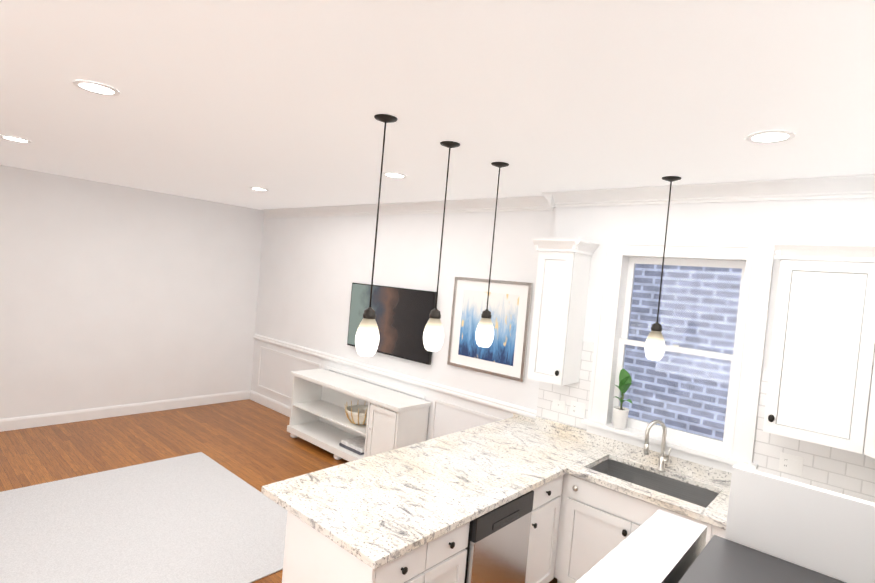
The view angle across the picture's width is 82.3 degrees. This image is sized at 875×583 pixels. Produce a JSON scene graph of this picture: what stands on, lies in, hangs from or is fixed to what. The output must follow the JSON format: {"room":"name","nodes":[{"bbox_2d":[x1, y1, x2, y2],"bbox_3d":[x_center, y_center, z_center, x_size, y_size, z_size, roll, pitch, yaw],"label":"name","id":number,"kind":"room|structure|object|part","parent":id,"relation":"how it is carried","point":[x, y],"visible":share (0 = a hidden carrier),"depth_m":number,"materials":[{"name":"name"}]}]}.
{"room":"kitchen","nodes":[
{"label":"kitchen","id":0,"kind":"room"},
{"bbox_2d":[0,165,263,418],"bbox_3d":[-5.335,0.063,5.050,0.200,2.940,7.890,6,2,41],"label":"wall","id":1,"kind":"structure","parent":0,"point":[112,295],"depth_m":6.35,"materials":[{"name":"paint"}]},
{"bbox_2d":[0,390,249,431],"bbox_3d":[-5.446,1.460,4.931,0.018,0.140,7.630,6,2,41],"label":"baseboard","id":2,"kind":"structure","parent":1,"relation":"attached to","point":[22,422],"depth_m":6.41,"materials":[{"name":"white wood"}]},
{"bbox_2d":[0,399,556,582],"bbox_3d":[-2.481,1.908,2.432,8.223,0.100,8.270,6,2,41],"label":"floor","id":3,"kind":"structure","parent":0,"point":[254,444],"depth_m":5.59,"materials":[{"name":"brown wood"}]},
{"bbox_2d":[0,452,286,582],"bbox_3d":[-2.320,1.825,3.948,2.445,0.011,1.950,6,2,41],"label":"rug","id":4,"kind":"object","parent":3,"relation":"on","point":[199,517],"visible":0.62,"depth_m":3.86,"materials":[{"name":"white carpet"}]},
{"bbox_2d":[282,511,288,582],"bbox_3d":[-0.022,1.604,3.492,0.017,0.874,2.380,6,2,41],"label":"panel","id":5,"kind":"object","parent":3,"relation":"on","point":[285,546],"depth_m":2.59,"materials":[{"name":"white wood"}]},
{"bbox_2d":[287,420,363,461],"bbox_3d":[-1.007,1.825,5.775,1.920,0.143,0.465,6,2,41],"label":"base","id":6,"kind":"object","parent":3,"relation":"on","point":[325,436],"visible":0.54,"depth_m":5.97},
{"bbox_2d":[289,376,321,425],"bbox_3d":[-1.668,1.365,6.383,0.025,0.624,0.429,6,2,41],"label":"panel","id":7,"kind":"object","parent":6,"relation":"on","point":[303,390],"visible":0.64,"depth_m":6.33,"materials":[{"name":"white wood"}]},
{"bbox_2d":[339,436,364,454],"bbox_3d":[-0.869,1.732,5.655,0.380,0.070,0.300,6,2,41],"label":"books","id":8,"kind":"object","parent":6,"relation":"on","point":[356,445],"visible":0.65,"depth_m":5.59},
{"bbox_2d":[319,386,428,440],"bbox_3d":[-0.825,1.450,5.934,1.890,0.624,0.015,6,2,41],"label":"panel","id":9,"kind":"object","parent":6,"relation":"on","point":[337,398],"visible":0.21,"depth_m":6.27,"materials":[{"name":"white wood"}]},
{"bbox_2d":[293,400,365,435],"bbox_3d":[-1.137,1.471,5.917,1.398,0.019,0.419,6,2,41],"label":"console shelf","id":10,"kind":"object","parent":9,"relation":"attached to","point":[329,411],"visible":0.71,"depth_m":5.97,"materials":[{"name":"white wood"}]},
{"bbox_2d":[345,401,367,424],"bbox_3d":[-0.860,1.381,5.651,0.383,0.216,0.374,6,2,41],"label":"decorative bowl","id":11,"kind":"object","parent":10,"relation":"on","point":[356,414],"visible":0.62,"depth_m":5.54,"materials":[{"name":"beige wicker"}]},
{"bbox_2d":[364,402,427,457],"bbox_3d":[-0.450,1.500,5.286,0.465,0.624,0.455,6,2,41],"label":"cabinet","id":12,"kind":"object","parent":6,"relation":"on","point":[387,429],"visible":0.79,"depth_m":5.15,"materials":[{"name":"white wood"}]},
{"bbox_2d":[291,369,430,412],"bbox_3d":[-0.946,1.105,5.754,1.930,0.050,0.470,6,2,41],"label":"console top","id":13,"kind":"object","parent":12,"relation":"on","point":[395,401],"visible":0.98,"depth_m":5.57,"materials":[{"name":"white wood"}]},
{"bbox_2d":[284,512,469,582],"bbox_3d":[-0.318,1.601,2.631,0.677,0.874,0.697,6,2,41],"label":"base cabinet","id":14,"kind":"object","parent":3,"relation":"on","point":[313,555],"visible":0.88,"depth_m":2.44,"materials":[{"name":"white wood"}]},
{"bbox_2d":[464,490,533,582],"bbox_3d":[0.132,1.620,3.096,0.640,0.852,0.587,6,2,41],"label":"dishwasher","id":15,"kind":"object","parent":3,"relation":"on","point":[498,545],"visible":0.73,"depth_m":2.86,"materials":[{"name":"silver metal"}]},
{"bbox_2d":[525,475,562,582],"bbox_3d":[0.665,1.657,3.747,0.677,0.874,1.086,6,2,41],"label":"base cabinet","id":16,"kind":"object","parent":3,"relation":"on","point":[544,524],"visible":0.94,"depth_m":3.33,"materials":[{"name":"white wood"}]},
{"bbox_2d":[261,417,603,568],"bbox_3d":[0.212,1.169,3.373,0.940,0.039,2.512,6,2,41],"label":"countertop","id":17,"kind":"structure","parent":16,"relation":"on","point":[376,510],"depth_m":2.91,"materials":[{"name":"stone"}]},
{"bbox_2d":[554,459,718,582],"bbox_3d":[1.392,1.730,3.409,0.963,0.874,0.628,6,2,41],"label":"base cabinet","id":18,"kind":"object","parent":3,"relation":"on","point":[597,523],"depth_m":3.37,"materials":[{"name":"white wood"}]},
{"bbox_2d":[567,450,729,528],"bbox_3d":[1.626,1.297,3.191,1.431,0.039,0.645,6,2,41],"label":"countertop","id":19,"kind":"structure","parent":18,"relation":"on","point":[714,512],"depth_m":3.23,"materials":[{"name":"stone"}]},
{"bbox_2d":[644,420,670,471],"bbox_3d":[1.542,1.079,3.499,0.139,0.363,0.198,6,2,41],"label":"faucet","id":20,"kind":"object","parent":19,"relation":"on","point":[661,463],"visible":1,"depth_m":3.52,"materials":[{"name":"silver metal"}]},
{"bbox_2d":[718,527,725,537],"bbox_3d":[1.866,1.783,2.989,0.308,0.874,0.628,6,2,41],"label":"base cabinet","id":21,"kind":"object","parent":3,"relation":"on","point":[721,532],"depth_m":2.82,"materials":[{"name":"white wood"}]},
{"bbox_2d":[575,465,874,582],"bbox_3d":[0.303,1.216,0.284,0.941,1.874,0.930,6,2,41],"label":"panel","id":22,"kind":"object","parent":3,"relation":"on","point":[659,546],"depth_m":0.72,"materials":[{"name":"white wood"}]},
{"bbox_3d":[0.671,1.241,0.567,0.761,1.874,0.017,6,2,41],"label":"fridge side panel","id":23,"kind":"part","parent":22,"relation":"part of","materials":[{"name":"white wood"}]},
{"bbox_2d":[249,334,536,438],"bbox_3d":[-0.998,1.373,6.111,5.066,1.024,0.030,6,2,41],"label":"trim","id":24,"kind":"structure","parent":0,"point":[275,405],"depth_m":5.77,"materials":[{"name":"white wood"}]},
{"bbox_2d":[251,208,555,440],"bbox_3d":[-0.835,0.425,6.184,5.076,2.940,0.220,6,2,41],"label":"wall","id":25,"kind":"structure","parent":0,"point":[312,269],"depth_m":5.84,"materials":[{"name":"paint"}]},
{"bbox_2d":[347,283,435,364],"bbox_3d":[-0.557,0.336,5.757,1.380,0.781,0.056,6,2,41],"label":"wall-mounted tv","id":26,"kind":"object","parent":25,"relation":"attached to","point":[402,317],"visible":0.83,"depth_m":5.63,"materials":[{"name":"black metal"}]},
{"bbox_2d":[262,195,552,217],"bbox_3d":[-0.818,-0.984,6.027,4.876,0.118,0.095,6,2,41],"label":"crown molding","id":27,"kind":"structure","parent":25,"relation":"attached to","point":[523,203],"depth_m":5.44,"materials":[{"name":"white wood"}]},
{"bbox_2d":[447,277,532,381],"bbox_3d":[0.485,0.337,4.858,0.903,0.908,0.028,6,2,41],"label":"framed art","id":28,"kind":"object","parent":25,"relation":"attached to","point":[504,355],"visible":0.92,"depth_m":4.80,"materials":[{"name":"blue paper"}]},
{"bbox_2d":[0,0,874,209],"bbox_3d":[-2.216,-1.119,2.352,8.223,0.100,8.270,6,2,41],"label":"ceiling","id":29,"kind":"structure","parent":0,"point":[283,102],"depth_m":2.21,"materials":[{"name":"paint"}]},
{"bbox_2d":[0,135,31,142],"bbox_3d":[-3.340,-1.205,3.965,0.200,0.006,0.200,6,2,41],"label":"recessed light","id":30,"kind":"object","parent":29,"relation":"in","point":[15,139],"visible":1,"depth_m":3.96,"materials":[{"name":"white plastic"}]},
{"bbox_2d":[72,80,119,95],"bbox_3d":[-1.721,-1.026,2.531,0.200,0.006,0.200,6,2,41],"label":"recessed light","id":31,"kind":"object","parent":29,"relation":"in","point":[95,88],"visible":1,"depth_m":2.52,"materials":[{"name":"white plastic"}]},
{"bbox_2d":[250,187,268,190],"bbox_3d":[-1.967,-1.127,5.525,0.200,0.006,0.200,6,2,41],"label":"recessed light","id":32,"kind":"object","parent":29,"relation":"in","point":[257,189],"visible":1,"depth_m":5.51,"materials":[{"name":"white plastic"}]},
{"bbox_2d":[355,114,397,356],"bbox_3d":[-0.323,-0.283,2.628,0.126,1.248,0.126,6,2,41],"label":"pendant light","id":33,"kind":"object","parent":29,"relation":"hanging from","point":[367,339],"visible":1,"depth_m":2.61,"materials":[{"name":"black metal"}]},
{"bbox_2d":[383,172,406,178],"bbox_3d":[-0.348,-0.948,4.091,0.200,0.006,0.200,6,2,41],"label":"recessed light","id":34,"kind":"object","parent":29,"relation":"in","point":[393,175],"visible":0.98,"depth_m":4.08,"materials":[{"name":"white plastic"}]},
{"bbox_2d":[423,141,459,351],"bbox_3d":[0.022,-0.263,3.021,0.126,1.248,0.126,6,2,41],"label":"pendant light","id":35,"kind":"object","parent":29,"relation":"hanging from","point":[433,335],"visible":1,"depth_m":3.00,"materials":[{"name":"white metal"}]},
{"bbox_2d":[475,162,508,346],"bbox_3d":[0.370,-0.243,3.417,0.126,1.248,0.126,6,2,41],"label":"pendant light","id":36,"kind":"object","parent":29,"relation":"hanging from","point":[484,334],"visible":1,"depth_m":3.39,"materials":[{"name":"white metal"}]},
{"bbox_2d":[645,176,680,360],"bbox_3d":[1.523,-0.150,3.391,0.126,1.234,0.126,6,2,41],"label":"light","id":37,"kind":"object","parent":29,"relation":"hanging from","point":[654,346],"visible":1,"depth_m":3.37,"materials":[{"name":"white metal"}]},
{"bbox_2d":[746,130,795,143],"bbox_3d":[1.582,-0.734,2.382,0.200,0.006,0.200,6,2,41],"label":"recessed light","id":38,"kind":"object","parent":29,"relation":"in","point":[771,136],"visible":1,"depth_m":2.38,"materials":[{"name":"white plastic"}]},
{"bbox_2d":[513,413,534,422],"bbox_3d":[0.818,1.140,4.530,0.302,0.139,0.020,6,2,41],"label":"backsplash","id":39,"kind":"structure","parent":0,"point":[525,418],"depth_m":4.55,"materials":[{"name":"white stone"}]},
{"bbox_2d":[553,198,874,462],"bbox_3d":[1.994,0.744,3.497,2.747,2.940,0.220,6,2,41],"label":"wall","id":40,"kind":"structure","parent":0,"point":[849,220],"depth_m":3.43,"materials":[{"name":"paint"}]},
{"bbox_2d":[543,194,554,207],"bbox_3d":[0.996,-0.780,4.334,0.095,0.118,0.224,6,2,41],"label":"crown molding","id":41,"kind":"structure","parent":40,"relation":"attached to","point":[549,198],"depth_m":4.24,"materials":[{"name":"white wood"}]},
{"bbox_2d":[527,238,598,385],"bbox_3d":[0.970,0.158,4.034,0.421,1.129,0.366,6,2,41],"label":"upper cabinet","id":42,"kind":"object","parent":40,"relation":"attached to","point":[560,300],"visible":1,"depth_m":3.94,"materials":[{"name":"white wood"}]},
{"bbox_2d":[535,416,731,486],"bbox_3d":[1.860,1.261,3.426,2.722,0.139,0.020,6,2,41],"label":"backsplash","id":43,"kind":"structure","parent":40,"relation":"attached to","point":[714,475],"depth_m":3.77,"materials":[{"name":"white stone"}]},
{"bbox_2d":[581,419,757,472],"bbox_3d":[1.682,1.124,3.704,1.192,0.098,0.282,6,2,41],"label":"window sill","id":44,"kind":"structure","parent":40,"relation":"attached to","point":[712,458],"depth_m":3.57,"materials":[{"name":"white wood"}]},
{"bbox_2d":[613,369,632,428],"bbox_3d":[1.431,0.817,3.837,0.159,0.460,0.120,6,2,41],"label":"potted plant","id":45,"kind":"object","parent":44,"relation":"on","point":[620,414],"visible":1,"depth_m":3.82,"materials":[{"name":"green plant"}]},
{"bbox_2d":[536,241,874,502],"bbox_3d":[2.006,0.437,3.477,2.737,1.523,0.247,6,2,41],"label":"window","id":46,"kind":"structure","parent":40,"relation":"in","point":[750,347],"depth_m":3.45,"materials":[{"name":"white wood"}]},
{"bbox_3d":[1.765,0.418,3.704,0.828,1.320,0.075,6,2,41],"label":"window sashes","id":47,"kind":"part","parent":46,"relation":"part of","materials":[{"name":"white wood"}]},
{"bbox_2d":[542,174,874,207],"bbox_3d":[1.940,-0.673,3.403,2.737,0.118,0.095,6,2,41],"label":"crown molding","id":48,"kind":"structure","parent":40,"relation":"attached to","point":[843,187],"depth_m":3.38,"materials":[{"name":"white wood"}]},
{"bbox_2d":[763,242,874,452],"bbox_3d":[2.257,0.299,2.933,0.453,1.129,0.307,6,2,41],"label":"upper cabinet","id":49,"kind":"object","parent":40,"relation":"attached to","point":[821,385],"depth_m":2.82,"materials":[{"name":"white wood"}]},
{"bbox_3d":[0.606,0.724,-0.302,0.200,2.940,7.754,6,2,41],"label":"wall","id":50,"kind":"structure","parent":0,"visible":0},
{"bbox_2d":[859,334,874,458],"bbox_3d":[2.351,0.318,2.454,0.313,1.125,0.314,6,2,41],"label":"upper cabinet","id":51,"kind":"object","parent":50,"relation":"attached to","point":[867,447],"depth_m":2.67,"materials":[{"name":"white wood"}]},
{"label":"outside","id":52,"kind":"structure","parent":0,"visible":0},
{"bbox_2d":[621,264,741,440],"bbox_3d":[2.659,0.392,4.582,5.200,4.700,0.100,6,2,41],"label":"brick wall","id":53,"kind":"structure","parent":52,"point":[711,384],"depth_m":4.78,"materials":[{"name":"blue brick"}]}
]}

